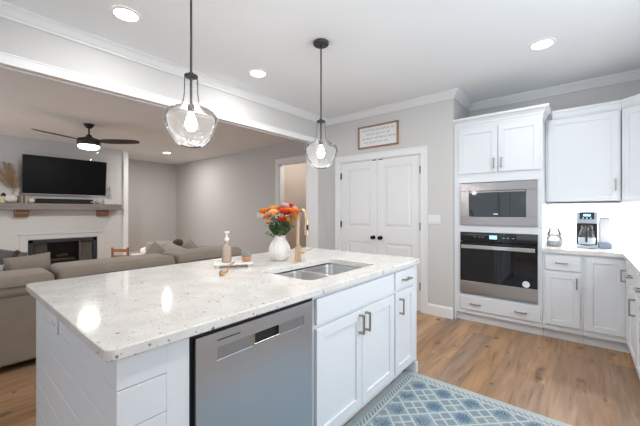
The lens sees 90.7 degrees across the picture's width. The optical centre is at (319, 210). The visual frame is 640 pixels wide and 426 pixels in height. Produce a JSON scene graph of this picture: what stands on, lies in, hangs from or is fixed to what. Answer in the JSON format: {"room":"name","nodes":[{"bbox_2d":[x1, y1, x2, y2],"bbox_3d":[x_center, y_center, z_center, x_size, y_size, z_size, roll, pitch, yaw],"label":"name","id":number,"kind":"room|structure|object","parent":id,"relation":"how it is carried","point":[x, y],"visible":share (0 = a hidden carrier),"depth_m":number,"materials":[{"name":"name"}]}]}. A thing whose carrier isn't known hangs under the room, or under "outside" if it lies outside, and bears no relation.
{"room":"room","nodes":[
{"label":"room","id":0,"kind":"room"},
{"bbox_2d":[0,134,122,257],"bbox_3d":[-5.915,-0.070,7.045,1.300,2.740,2.300,0,0,40],"label":"wall","id":1,"kind":"structure","parent":0,"point":[12,148],"depth_m":6.64,"materials":[{"name":"white paint"}]},
{"bbox_2d":[0,203,121,216],"bbox_3d":[-5.315,-0.015,6.554,0.249,0.270,2.070,0,0,40],"label":"mantel shelf","id":2,"kind":"object","parent":1,"relation":"attached to","point":[20,209],"visible":0.99,"depth_m":6.34,"materials":[{"name":"grey wood"}]},
{"bbox_2d":[0,193,6,202],"bbox_3d":[-5.899,-0.245,5.890,0.094,0.190,0.094,0,0,40],"label":"candle jar","id":3,"kind":"object","parent":2,"relation":"on","point":[2,197],"visible":0.94,"depth_m":5.86,"materials":[{"name":"beige glass"}]},
{"bbox_2d":[0,160,20,202],"bbox_3d":[-5.864,-0.542,5.907,0.159,0.783,0.435,0,0,28],"label":"pampas vase","id":4,"kind":"object","parent":2,"relation":"on","point":[8,177],"visible":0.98,"depth_m":5.94,"materials":[{"name":"beige"}]},
{"bbox_2d":[5,192,17,202],"bbox_3d":[-5.800,-0.254,5.931,0.175,0.206,0.175,0,0,40],"label":"pumpkin","id":5,"kind":"object","parent":2,"relation":"on","point":[10,198],"visible":1,"depth_m":5.89,"materials":[{"name":"grey ceramic"}]},
{"bbox_2d":[28,197,34,202],"bbox_3d":[-5.655,-0.215,6.184,0.114,0.129,0.114,0,0,40],"label":"pumpkin","id":6,"kind":"object","parent":2,"relation":"on","point":[30,200],"visible":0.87,"depth_m":6.15,"materials":[{"name":"grey"}]},
{"bbox_2d":[35,198,92,203],"bbox_3d":[-5.312,-0.201,6.604,0.092,0.099,0.950,0,0,40],"label":"soundbar","id":7,"kind":"object","parent":2,"relation":"on","point":[37,200],"visible":0.87,"depth_m":6.54,"materials":[{"name":"black plastic"}]},
{"bbox_2d":[104,199,116,203],"bbox_3d":[-4.791,-0.205,7.226,0.060,0.110,0.260,0,0,40],"label":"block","id":8,"kind":"object","parent":2,"relation":"on","point":[106,201],"visible":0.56,"depth_m":7.20,"materials":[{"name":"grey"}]},
{"bbox_2d":[18,231,104,258],"bbox_3d":[-5.373,0.875,6.654,0.035,0.850,1.430,0,0,40],"label":"trim","id":9,"kind":"structure","parent":1,"relation":"attached to","point":[24,238],"depth_m":6.63,"materials":[{"name":"white paint"}]},
{"bbox_2d":[28,237,96,260],"bbox_3d":[-5.598,0.894,6.841,0.610,0.629,1.140,0,0,40],"label":"fireplace","id":10,"kind":"object","parent":1,"relation":"in","point":[85,248],"visible":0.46,"depth_m":6.98,"materials":[{"name":"black metal"}]},
{"bbox_2d":[34,243,46,254],"bbox_3d":[-5.662,0.912,6.394,0.036,0.535,0.220,0,0,40],"label":"curtain","id":11,"kind":"object","parent":10,"relation":"hanging from","point":[39,248],"depth_m":6.40,"materials":[{"name":"fabric"}]},
{"bbox_2d":[50,257,74,261],"bbox_3d":[-5.580,1.050,6.846,0.103,0.084,0.432,0,0,37],"label":"log","id":12,"kind":"object","parent":10,"relation":"in","point":[63,258],"visible":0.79,"depth_m":6.82,"materials":[{"name":"brown wood"}]},
{"bbox_2d":[57,253,67,257],"bbox_3d":[-5.580,0.965,6.846,0.087,0.078,0.201,0,0,33],"label":"log","id":13,"kind":"object","parent":12,"relation":"on","point":[65,254],"visible":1,"depth_m":6.81,"materials":[{"name":"brown wood"}]},
{"bbox_2d":[79,240,91,260],"bbox_3d":[-5.178,0.912,6.979,0.036,0.535,0.240,0,0,40],"label":"curtain","id":14,"kind":"object","parent":10,"relation":"hanging from","point":[85,247],"depth_m":6.98,"materials":[{"name":"fabric"}]},
{"bbox_2d":[22,154,106,195],"bbox_3d":[-5.298,-0.709,6.619,0.192,0.762,1.390,0,0,40],"label":"television","id":15,"kind":"object","parent":1,"relation":"attached to","point":[42,175],"visible":1,"depth_m":6.52,"materials":[{"name":"black"}]},
{"bbox_2d":[123,150,127,254],"bbox_3d":[-4.678,-0.070,7.578,0.125,2.740,0.100,0,0,40],"label":"trim","id":16,"kind":"structure","parent":1,"relation":"attached to","point":[125,153],"depth_m":7.53,"materials":[{"name":"white paint"}]},
{"bbox_2d":[128,159,175,252],"bbox_3d":[-6.813,-0.070,7.075,0.120,2.740,7.200,0,0,40],"label":"wall","id":17,"kind":"structure","parent":0,"point":[151,185],"depth_m":9.23,"materials":[{"name":"grey paint"}]},
{"bbox_2d":[0,17,326,248],"bbox_3d":[-1.791,-0.070,2.913,0.215,2.740,7.200,0,0,40],"label":"wall","id":18,"kind":"structure","parent":0,"point":[16,39],"depth_m":2.95,"materials":[{"name":"grey paint"}]},
{"bbox_2d":[0,51,317,143],"bbox_3d":[-2.100,-1.086,2.533,0.251,0.108,6.220,0,0,40],"label":"trim","id":19,"kind":"structure","parent":18,"relation":"attached to","point":[7,61],"depth_m":2.82,"materials":[{"name":"white paint"}]},
{"bbox_2d":[0,0,327,125],"bbox_3d":[-1.919,-1.397,2.531,0.075,0.084,6.450,0,0,40],"label":"trim","id":20,"kind":"structure","parent":18,"relation":"attached to","point":[8,11],"depth_m":2.79,"materials":[{"name":"white paint"}]},
{"bbox_2d":[306,142,317,247],"bbox_3d":[-0.125,0.108,4.922,0.231,2.384,0.020,0,0,40],"label":"trim","id":21,"kind":"structure","parent":18,"relation":"attached to","point":[311,173],"depth_m":4.90,"materials":[{"name":"white paint"}]},
{"bbox_2d":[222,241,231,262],"bbox_3d":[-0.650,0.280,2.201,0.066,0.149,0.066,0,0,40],"label":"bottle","id":22,"kind":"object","parent":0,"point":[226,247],"depth_m":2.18,"materials":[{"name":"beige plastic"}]},
{"bbox_2d":[176,141,305,253],"bbox_3d":[-1.985,-0.070,7.827,6.355,2.740,0.120,0,0,40],"label":"wall","id":23,"kind":"structure","parent":0,"point":[217,195],"depth_m":7.98,"materials":[{"name":"grey paint"}]},
{"bbox_2d":[275,155,305,222],"bbox_3d":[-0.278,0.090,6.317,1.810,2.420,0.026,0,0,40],"label":"trim","id":24,"kind":"structure","parent":23,"relation":"attached to","point":[303,157],"depth_m":6.82,"materials":[{"name":"white paint"}]},
{"bbox_2d":[242,257,250,261],"bbox_3d":[-0.523,0.338,2.245,0.068,0.035,0.068,0,0,40],"label":"pot","id":25,"kind":"object","parent":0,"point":[245,259],"depth_m":2.22,"materials":[{"name":"brown ceramic"}]},
{"bbox_2d":[284,163,305,248],"bbox_3d":[0.205,-0.070,6.986,2.200,2.740,1.380,0,0,40],"label":"wall","id":26,"kind":"structure","parent":0,"point":[294,174],"depth_m":7.59,"materials":[{"name":"beige paint"}]},
{"bbox_2d":[0,0,639,164],"bbox_3d":[-2.175,-1.490,4.271,11.000,0.100,9.000,0,0,40],"label":"ceiling","id":27,"kind":"structure","parent":0,"point":[378,53],"depth_m":2.87,"materials":[{"name":"white paint"}]},
{"bbox_2d":[32,123,139,160],"bbox_3d":[-3.961,-1.125,5.236,1.374,0.629,1.330,0,0,40],"label":"ceiling fan","id":28,"kind":"object","parent":27,"relation":"hanging from","point":[88,142],"visible":1,"depth_m":5.19,"materials":[{"name":"grey metal"}]},
{"bbox_2d":[110,6,140,22],"bbox_3d":[-1.418,-1.435,2.310,0.192,0.009,0.192,0,0,40],"label":"recessed light","id":29,"kind":"object","parent":27,"relation":"in","point":[123,13],"visible":1,"depth_m":2.31,"materials":[{"name":"white paint"}]},
{"bbox_2d":[114,9,137,20],"bbox_3d":[-1.418,-1.437,2.310,0.149,0.004,0.149,0,0,-28],"label":"diffuser","id":30,"kind":"object","parent":29,"relation":"attached to","point":[122,14],"depth_m":2.31,"materials":[{"name":"white plastic"}]},
{"bbox_2d":[163,0,217,147],"bbox_3d":[-0.728,-0.903,1.785,0.288,1.072,0.288,0,0,40],"label":"pendant light","id":31,"kind":"object","parent":27,"relation":"hanging from","point":[190,123],"visible":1,"depth_m":1.78,"materials":[{"name":"clear glass"}]},
{"bbox_2d":[188,80,194,111],"bbox_3d":[-0.728,-0.652,1.785,0.036,0.185,0.036,0,0,40],"label":"socket","id":32,"kind":"object","parent":31,"relation":"attached to","point":[191,108],"depth_m":1.78,"materials":[{"name":"brown metal"}]},
{"bbox_2d":[249,69,266,76],"bbox_3d":[-0.647,-1.435,3.297,0.192,0.009,0.192,0,0,40],"label":"recessed light","id":33,"kind":"object","parent":27,"relation":"in","point":[254,72],"visible":1,"depth_m":3.29,"materials":[{"name":"white paint"}]},
{"bbox_2d":[251,71,264,76],"bbox_3d":[-0.647,-1.437,3.297,0.149,0.004,0.149,0,0,17],"label":"diffuser","id":34,"kind":"object","parent":33,"relation":"attached to","point":[253,73],"depth_m":3.30,"materials":[{"name":"white plastic"}]},
{"bbox_2d":[304,38,337,168],"bbox_3d":[0.008,-0.903,2.693,0.288,1.072,0.288,0,0,40],"label":"pendant light","id":35,"kind":"object","parent":27,"relation":"hanging from","point":[320,43],"visible":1,"depth_m":2.69,"materials":[{"name":"clear glass"}]},
{"bbox_2d":[319,124,322,144],"bbox_3d":[0.008,-0.652,2.693,0.036,0.185,0.036,0,0,40],"label":"socket","id":36,"kind":"object","parent":35,"relation":"attached to","point":[320,141],"depth_m":2.69,"materials":[{"name":"brown metal"}]},
{"bbox_2d":[529,38,555,49],"bbox_3d":[1.914,-1.435,2.725,0.192,0.009,0.192,0,0,40],"label":"recessed light","id":37,"kind":"object","parent":27,"relation":"in","point":[547,42],"visible":1,"depth_m":2.72,"materials":[{"name":"white paint"}]},
{"bbox_2d":[532,40,552,48],"bbox_3d":[1.914,-1.437,2.725,0.149,0.004,0.149,0,0,17],"label":"diffuser","id":38,"kind":"object","parent":37,"relation":"attached to","point":[540,44],"depth_m":2.72,"materials":[{"name":"white plastic"}]},
{"bbox_2d":[0,311,639,425],"bbox_3d":[-2.175,1.350,4.271,11.000,0.100,9.000,0,0,40],"label":"floor","id":39,"kind":"structure","parent":0,"point":[572,383],"depth_m":2.51,"materials":[{"name":"brown wood"}]},
{"bbox_2d":[111,247,128,256],"bbox_3d":[-3.542,0.973,5.447,0.312,0.655,0.310,0,0,3],"label":"wooden chair","id":40,"kind":"object","parent":39,"relation":"on","point":[113,250],"visible":0.38,"depth_m":5.58,"materials":[{"name":"brown wood"}]},
{"bbox_2d":[0,241,240,366],"bbox_3d":[-3.208,0.892,3.477,2.422,0.814,4.060,0,0,40],"label":"sectional sofa","id":41,"kind":"object","parent":39,"relation":"on","point":[18,310],"visible":0.33,"depth_m":2.64,"materials":[{"name":"beige fabric"}]},
{"bbox_2d":[0,249,27,270],"bbox_3d":[-3.174,0.555,3.098,0.470,0.470,0.134,0,0,-34],"label":"throw pillow","id":42,"kind":"object","parent":41,"relation":"on","point":[3,253],"visible":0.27,"depth_m":3.11,"materials":[{"name":"grey fabric"}]},
{"bbox_2d":[12,250,20,256],"bbox_3d":[-2.965,0.444,3.083,0.051,0.125,0.065,0,0,40],"label":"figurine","id":43,"kind":"object","parent":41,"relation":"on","point":[16,253],"visible":0.69,"depth_m":3.07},
{"bbox_2d":[3,252,50,270],"bbox_3d":[-2.780,0.600,3.024,0.361,0.394,0.164,0,0,-44],"label":"throw pillow","id":44,"kind":"object","parent":41,"relation":"on","point":[42,260],"visible":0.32,"depth_m":2.97,"materials":[{"name":"beige fabric"}]},
{"bbox_2d":[0,267,53,298],"bbox_3d":[-2.850,0.613,2.391,0.460,0.175,1.245,0,0,40],"label":"cushion","id":45,"kind":"object","parent":41,"relation":"on","point":[13,283],"depth_m":2.58,"materials":[{"name":"beige fabric"}]},
{"bbox_2d":[49,253,174,279],"bbox_3d":[-2.110,0.600,3.284,0.460,0.200,1.035,0,0,40],"label":"cushion","id":46,"kind":"object","parent":41,"relation":"on","point":[63,270],"depth_m":3.08,"materials":[{"name":"beige fabric"}]},
{"bbox_2d":[145,241,165,253],"bbox_3d":[-2.044,0.585,3.928,0.141,0.422,0.423,0,0,36],"label":"throw pillow","id":47,"kind":"object","parent":41,"relation":"on","point":[154,248],"visible":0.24,"depth_m":3.88,"materials":[{"name":"beige fabric"}]},
{"bbox_2d":[145,241,185,251],"bbox_3d":[-2.551,0.637,5.322,0.980,0.205,0.380,0,0,40],"label":"cushion","id":48,"kind":"object","parent":41,"relation":"on","point":[161,243],"depth_m":5.37,"materials":[{"name":"beige fabric"}]},
{"bbox_2d":[163,240,185,250],"bbox_3d":[-1.942,0.565,4.129,0.132,0.378,0.379,0,0,43],"label":"throw pillow","id":49,"kind":"object","parent":41,"relation":"on","point":[168,246],"visible":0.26,"depth_m":4.08,"materials":[{"name":"beige fabric"}]},
{"bbox_2d":[183,239,198,248],"bbox_3d":[-1.793,0.575,4.356,0.382,0.381,0.130,0,0,-15],"label":"throw pillow","id":50,"kind":"object","parent":41,"relation":"on","point":[189,244],"visible":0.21,"depth_m":4.31,"materials":[{"name":"beige fabric"}]},
{"bbox_2d":[173,239,182,246],"bbox_3d":[-1.959,0.472,4.343,0.150,0.176,0.148,0,0,40],"label":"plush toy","id":51,"kind":"object","parent":50,"relation":"on","point":[179,242],"visible":0.46,"depth_m":4.30,"materials":[{"name":"fabric"}]},
{"bbox_2d":[163,246,240,263],"bbox_3d":[-1.486,0.593,4.037,0.460,0.215,0.880,0,0,40],"label":"cushion","id":52,"kind":"object","parent":41,"relation":"on","point":[180,256],"depth_m":3.81,"materials":[{"name":"beige fabric"}]},
{"bbox_2d":[36,264,417,425],"bbox_3d":[-0.348,0.861,2.108,1.185,0.878,2.150,0,0,40],"label":"kitchen island","id":53,"kind":"object","parent":39,"relation":"on","point":[75,386],"visible":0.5,"depth_m":1.06,"materials":[{"name":"white paint"}]},
{"bbox_2d":[50,313,57,334],"bbox_3d":[-1.162,0.490,1.380,0.120,0.075,0.008,0,0,40],"label":"outlet","id":54,"kind":"object","parent":53,"relation":"attached to","point":[53,320],"visible":0.91,"depth_m":1.36,"materials":[{"name":"white plastic"}]},
{"bbox_2d":[26,247,420,361],"bbox_3d":[-0.368,0.403,2.118,1.270,0.035,2.208,0,0,40],"label":"island countertop","id":55,"kind":"structure","parent":53,"relation":"on","point":[119,315],"depth_m":1.44,"materials":[{"name":"white stone"}]},
{"bbox_2d":[219,261,234,275],"bbox_3d":[-0.578,0.361,1.994,0.031,0.046,0.273,0,0,3],"label":"bead garland","id":56,"kind":"object","parent":55,"relation":"on","point":[221,272],"visible":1,"depth_m":1.92,"materials":[{"name":"brown wood"}]},
{"bbox_2d":[214,260,252,267],"bbox_3d":[-0.605,0.370,2.209,0.260,0.028,0.150,0,0,-17],"label":"serving tray","id":57,"kind":"object","parent":55,"relation":"on","point":[217,264],"visible":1,"depth_m":2.17,"materials":[{"name":"white ceramic"}]},
{"bbox_2d":[222,231,231,262],"bbox_3d":[-0.649,0.247,2.208,0.073,0.214,0.079,0,0,40],"label":"soap dispenser","id":58,"kind":"object","parent":57,"relation":"on","point":[226,247],"visible":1,"depth_m":2.18,"materials":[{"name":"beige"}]},
{"bbox_2d":[241,251,250,261],"bbox_3d":[-0.523,0.318,2.244,0.071,0.073,0.070,0,0,40],"label":"potted succulent","id":59,"kind":"object","parent":57,"relation":"on","point":[246,255],"visible":1,"depth_m":2.22,"materials":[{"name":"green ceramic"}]},
{"bbox_2d":[269,235,289,260],"bbox_3d":[-0.317,0.286,2.477,0.170,0.195,0.170,0,0,40],"label":"vase","id":60,"kind":"object","parent":55,"relation":"on","point":[279,248],"visible":0.92,"depth_m":2.42,"materials":[{"name":"white ceramic"}]},
{"bbox_2d":[259,208,268,213],"bbox_3d":[-0.419,0.099,2.468,0.135,0.254,0.081,0,0,23],"label":"flower","id":61,"kind":"object","parent":60,"relation":"in","point":[264,210],"visible":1,"depth_m":2.45,"materials":[{"name":"orange plant"}]},
{"bbox_2d":[268,209,278,228],"bbox_3d":[-0.347,0.104,2.419,0.090,0.243,0.103,0,0,40],"label":"flower","id":62,"kind":"object","parent":60,"relation":"in","point":[274,212],"visible":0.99,"depth_m":2.40,"materials":[{"name":"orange plant"}]},
{"bbox_2d":[277,216,284,228],"bbox_3d":[-0.300,0.132,2.406,0.089,0.188,0.072,0,0,40],"label":"flower","id":63,"kind":"object","parent":60,"relation":"in","point":[281,218],"visible":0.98,"depth_m":2.38,"materials":[{"name":"red plant"}]},
{"bbox_2d":[279,208,289,227],"bbox_3d":[-0.270,0.101,2.425,0.091,0.249,0.092,0,0,-3],"label":"flower","id":64,"kind":"object","parent":60,"relation":"in","point":[284,211],"visible":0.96,"depth_m":2.41,"materials":[{"name":"red plant"}]},
{"bbox_2d":[280,203,289,208],"bbox_3d":[-0.277,0.080,2.508,0.082,0.291,0.082,0,0,40],"label":"flower","id":65,"kind":"object","parent":60,"relation":"in","point":[284,205],"visible":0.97,"depth_m":2.49,"materials":[{"name":"pink plant"}]},
{"bbox_2d":[287,208,295,217],"bbox_3d":[-0.240,0.099,2.443,0.105,0.252,0.085,0,0,-13],"label":"flower","id":66,"kind":"object","parent":60,"relation":"in","point":[290,210],"visible":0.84,"depth_m":2.42,"materials":[{"name":"orange plant"}]},
{"bbox_2d":[294,209,313,261],"bbox_3d":[-0.134,0.183,2.357,0.140,0.403,0.164,0,0,13],"label":"faucet","id":67,"kind":"object","parent":55,"relation":"on","point":[298,251],"visible":1,"depth_m":2.37,"materials":[{"name":"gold metal"}]},
{"bbox_2d":[276,264,358,279],"bbox_3d":[0.008,0.524,2.153,0.443,0.196,0.719,0,0,40],"label":"sink","id":68,"kind":"object","parent":55,"relation":"in","point":[321,271],"visible":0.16,"depth_m":2.38,"materials":[{"name":"silver metal"}]},
{"bbox_2d":[189,299,311,425],"bbox_3d":[-0.468,0.854,1.509,0.614,0.852,0.626,0,0,40],"label":"dishwasher","id":69,"kind":"object","parent":53,"relation":"in","point":[256,370],"visible":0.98,"depth_m":1.28,"materials":[{"name":"silver metal"}]},
{"bbox_2d":[345,370,571,425],"bbox_3d":[0.511,1.295,1.385,1.220,0.008,2.085,0,0,40],"label":"rug","id":70,"kind":"object","parent":39,"relation":"on","point":[413,399],"visible":1,"depth_m":2.06,"materials":[{"name":"blue fabric"}]},
{"bbox_2d":[453,103,551,335],"bbox_3d":[2.152,0.107,3.724,0.931,2.385,0.658,0,0,40],"label":"tall cabinet","id":71,"kind":"object","parent":39,"relation":"on","point":[509,145],"visible":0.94,"depth_m":3.49,"materials":[{"name":"white paint"}]},
{"bbox_2d":[460,232,537,304],"bbox_3d":[2.123,0.609,3.706,0.758,0.718,0.624,0,0,40],"label":"wall oven","id":72,"kind":"object","parent":71,"relation":"in","point":[494,265],"visible":0.99,"depth_m":3.47,"materials":[{"name":"black"}]},
{"bbox_2d":[460,180,537,226],"bbox_3d":[2.089,-0.079,3.665,0.758,0.486,0.430,0,0,40],"label":"microwave","id":73,"kind":"object","parent":71,"relation":"in","point":[507,203],"visible":0.99,"depth_m":3.48,"materials":[{"name":"silver metal"}]},
{"bbox_2d":[543,252,582,343],"bbox_3d":[2.600,0.861,3.373,0.317,0.878,0.683,0,0,40],"label":"base cabinet","id":74,"kind":"object","parent":39,"relation":"on","point":[562,273],"visible":0.99,"depth_m":3.14,"materials":[{"name":"white paint"}]},
{"bbox_2d":[583,255,629,352],"bbox_3d":[3.085,0.861,2.995,0.908,0.878,0.647,0,0,40],"label":"base cabinet","id":75,"kind":"object","parent":39,"relation":"on","point":[603,291],"visible":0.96,"depth_m":2.95,"materials":[{"name":"white paint"}]},
{"bbox_2d":[543,244,639,275],"bbox_3d":[2.532,0.403,2.577,1.228,0.035,1.999,0,0,40],"label":"countertop","id":76,"kind":"structure","parent":75,"relation":"on","point":[631,255],"depth_m":3.01,"materials":[{"name":"white stone"}]},
{"bbox_2d":[546,228,563,245],"bbox_3d":[2.582,0.283,3.484,0.140,0.199,0.140,0,0,24],"label":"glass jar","id":77,"kind":"object","parent":76,"relation":"on","point":[549,242],"visible":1,"depth_m":3.46,"materials":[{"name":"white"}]},
{"bbox_2d":[576,211,597,248],"bbox_3d":[2.805,0.195,3.322,0.170,0.379,0.264,0,0,40],"label":"coffee maker","id":78,"kind":"object","parent":76,"relation":"on","point":[586,221],"visible":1,"depth_m":3.28,"materials":[{"name":"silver metal"}]},
{"bbox_2d":[598,217,612,248],"bbox_3d":[2.965,0.225,3.284,0.115,0.318,0.160,0,0,40],"label":"countertop appliance","id":79,"kind":"object","parent":76,"relation":"on","point":[604,242],"visible":0.93,"depth_m":3.26,"materials":[{"name":"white plastic"}]},
{"bbox_2d":[620,261,630,346],"bbox_3d":[2.902,0.861,2.575,0.653,0.878,0.268,0,0,40],"label":"base cabinet","id":80,"kind":"object","parent":39,"relation":"on","point":[626,270],"visible":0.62,"depth_m":2.80,"materials":[{"name":"white paint"}]},
{"bbox_2d":[625,265,638,367],"bbox_3d":[2.663,0.861,2.286,0.653,0.878,0.478,0,0,40],"label":"base cabinet","id":81,"kind":"object","parent":39,"relation":"on","point":[632,274],"visible":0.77,"depth_m":2.46,"materials":[{"name":"white paint"}]},
{"bbox_2d":[633,273,639,379],"bbox_3d":[2.312,0.861,1.862,0.653,0.878,0.618,0,0,40],"label":"base cabinet","id":82,"kind":"object","parent":39,"relation":"on","point":[637,288],"visible":0.89,"depth_m":2.23,"materials":[{"name":"white paint"}]},
{"bbox_3d":[-3.394,1.075,6.248,0.500,0.450,0.450,0,0,40],"label":"table","id":83,"kind":"object","parent":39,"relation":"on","visible":0},
{"bbox_2d":[135,246,145,253],"bbox_3d":[-3.415,0.766,6.233,0.294,0.166,0.320,0,0,40],"label":"ceramic pot","id":84,"kind":"object","parent":83,"relation":"on","point":[142,250],"visible":0.52,"depth_m":6.14,"materials":[{"name":"white ceramic"}]},
{"bbox_2d":[310,263,393,425],"bbox_3d":[0.028,0.809,2.075,0.655,0.772,0.860,0,0,40],"label":"base cabinet","id":85,"kind":"object","parent":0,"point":[353,325],"visible":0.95,"depth_m":1.81,"materials":[{"name":"white paint"}]},
{"bbox_2d":[327,98,455,318],"bbox_3d":[0.889,-0.070,4.458,1.940,2.740,0.100,0,0,40],"label":"wall","id":86,"kind":"structure","parent":0,"point":[431,124],"depth_m":3.95,"materials":[{"name":"grey paint"}]},
{"bbox_2d":[341,160,377,253],"bbox_3d":[0.555,0.280,4.655,0.632,2.020,0.102,0,0,40],"label":"door","id":87,"kind":"structure","parent":86,"relation":"in","point":[359,223],"depth_m":4.65,"materials":[{"name":"white paint"}]},
{"bbox_2d":[358,120,398,149],"bbox_3d":[0.807,-1.060,4.441,0.635,0.320,0.028,0,0,40],"label":"framed sign","id":88,"kind":"object","parent":86,"relation":"attached to","point":[387,133],"visible":1,"depth_m":4.42,"materials":[{"name":"brown wood"}]},
{"bbox_2d":[335,145,427,313],"bbox_3d":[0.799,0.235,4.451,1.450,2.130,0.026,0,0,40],"label":"trim","id":89,"kind":"structure","parent":86,"relation":"attached to","point":[423,150],"depth_m":4.03,"materials":[{"name":"white paint"}]},
{"bbox_2d":[327,88,457,125],"bbox_3d":[0.862,-1.397,4.367,2.015,0.084,0.075,0,0,40],"label":"trim","id":90,"kind":"structure","parent":86,"relation":"attached to","point":[449,94],"depth_m":4.23,"materials":[{"name":"white paint"}]},
{"bbox_2d":[377,155,420,310],"bbox_3d":[1.045,0.280,4.250,0.632,2.020,0.102,0,0,40],"label":"door","id":91,"kind":"structure","parent":86,"relation":"in","point":[399,225],"depth_m":4.24,"materials":[{"name":"white paint"}]},
{"bbox_2d":[428,215,439,223],"bbox_3d":[1.424,0.105,3.943,0.155,0.115,0.010,0,0,40],"label":"light switch","id":92,"kind":"object","parent":86,"relation":"attached to","point":[432,219],"visible":1,"depth_m":3.94,"materials":[{"name":"white plastic"}]},
{"bbox_2d":[427,303,452,318],"bbox_3d":[1.478,1.232,3.895,0.315,0.135,0.016,0,0,40],"label":"baseboard","id":93,"kind":"structure","parent":86,"relation":"attached to","point":[432,309],"depth_m":3.89,"materials":[{"name":"white paint"}]},
{"bbox_2d":[392,266,413,379],"bbox_3d":[0.414,0.809,2.533,0.645,0.772,0.336,0,0,40],"label":"base cabinet","id":94,"kind":"object","parent":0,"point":[403,293],"visible":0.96,"depth_m":2.33,"materials":[{"name":"white paint"}]},
{"bbox_2d":[456,101,467,118],"bbox_3d":[1.805,-0.070,4.121,0.100,2.740,0.550,0,0,40],"label":"wall","id":95,"kind":"structure","parent":0,"point":[461,112],"depth_m":4.02,"materials":[{"name":"grey paint"}]},
{"bbox_2d":[454,88,472,110],"bbox_3d":[1.817,-1.397,3.998,0.075,0.084,0.725,0,0,40],"label":"trim","id":96,"kind":"structure","parent":95,"relation":"attached to","point":[460,97],"depth_m":3.97,"materials":[{"name":"white paint"}]},
{"bbox_2d":[468,79,639,235],"bbox_3d":[2.879,-0.070,3.686,2.110,2.740,0.150,0,0,40],"label":"wall","id":97,"kind":"structure","parent":0,"point":[619,91],"depth_m":3.56,"materials":[{"name":"grey paint"}]},
{"bbox_2d":[469,69,639,110],"bbox_3d":[2.807,-1.397,3.599,2.110,0.084,0.075,0,0,40],"label":"trim","id":98,"kind":"structure","parent":97,"relation":"attached to","point":[631,75],"depth_m":3.63,"materials":[{"name":"white paint"}]},
{"bbox_2d":[546,100,621,203],"bbox_3d":[2.812,-0.580,3.393,0.616,1.010,0.383,0,0,40],"label":"upper cabinet","id":99,"kind":"object","parent":97,"relation":"attached to","point":[583,143],"visible":1,"depth_m":3.27,"materials":[{"name":"white paint"}]},
{"bbox_2d":[548,203,639,247],"bbox_3d":[2.612,0.150,2.673,1.228,0.468,1.750,0,0,40],"label":"backsplash","id":100,"kind":"structure","parent":97,"relation":"attached to","point":[625,223],"depth_m":3.39,"materials":[{"name":"white tile"}]},
{"bbox_2d":[621,94,639,202],"bbox_3d":[3.202,-0.585,2.913,0.624,1.000,0.624,0,0,40],"label":"upper cabinet","id":101,"kind":"object","parent":97,"relation":"attached to","point":[630,112],"visible":0.97,"depth_m":3.01,"materials":[{"name":"white paint"}]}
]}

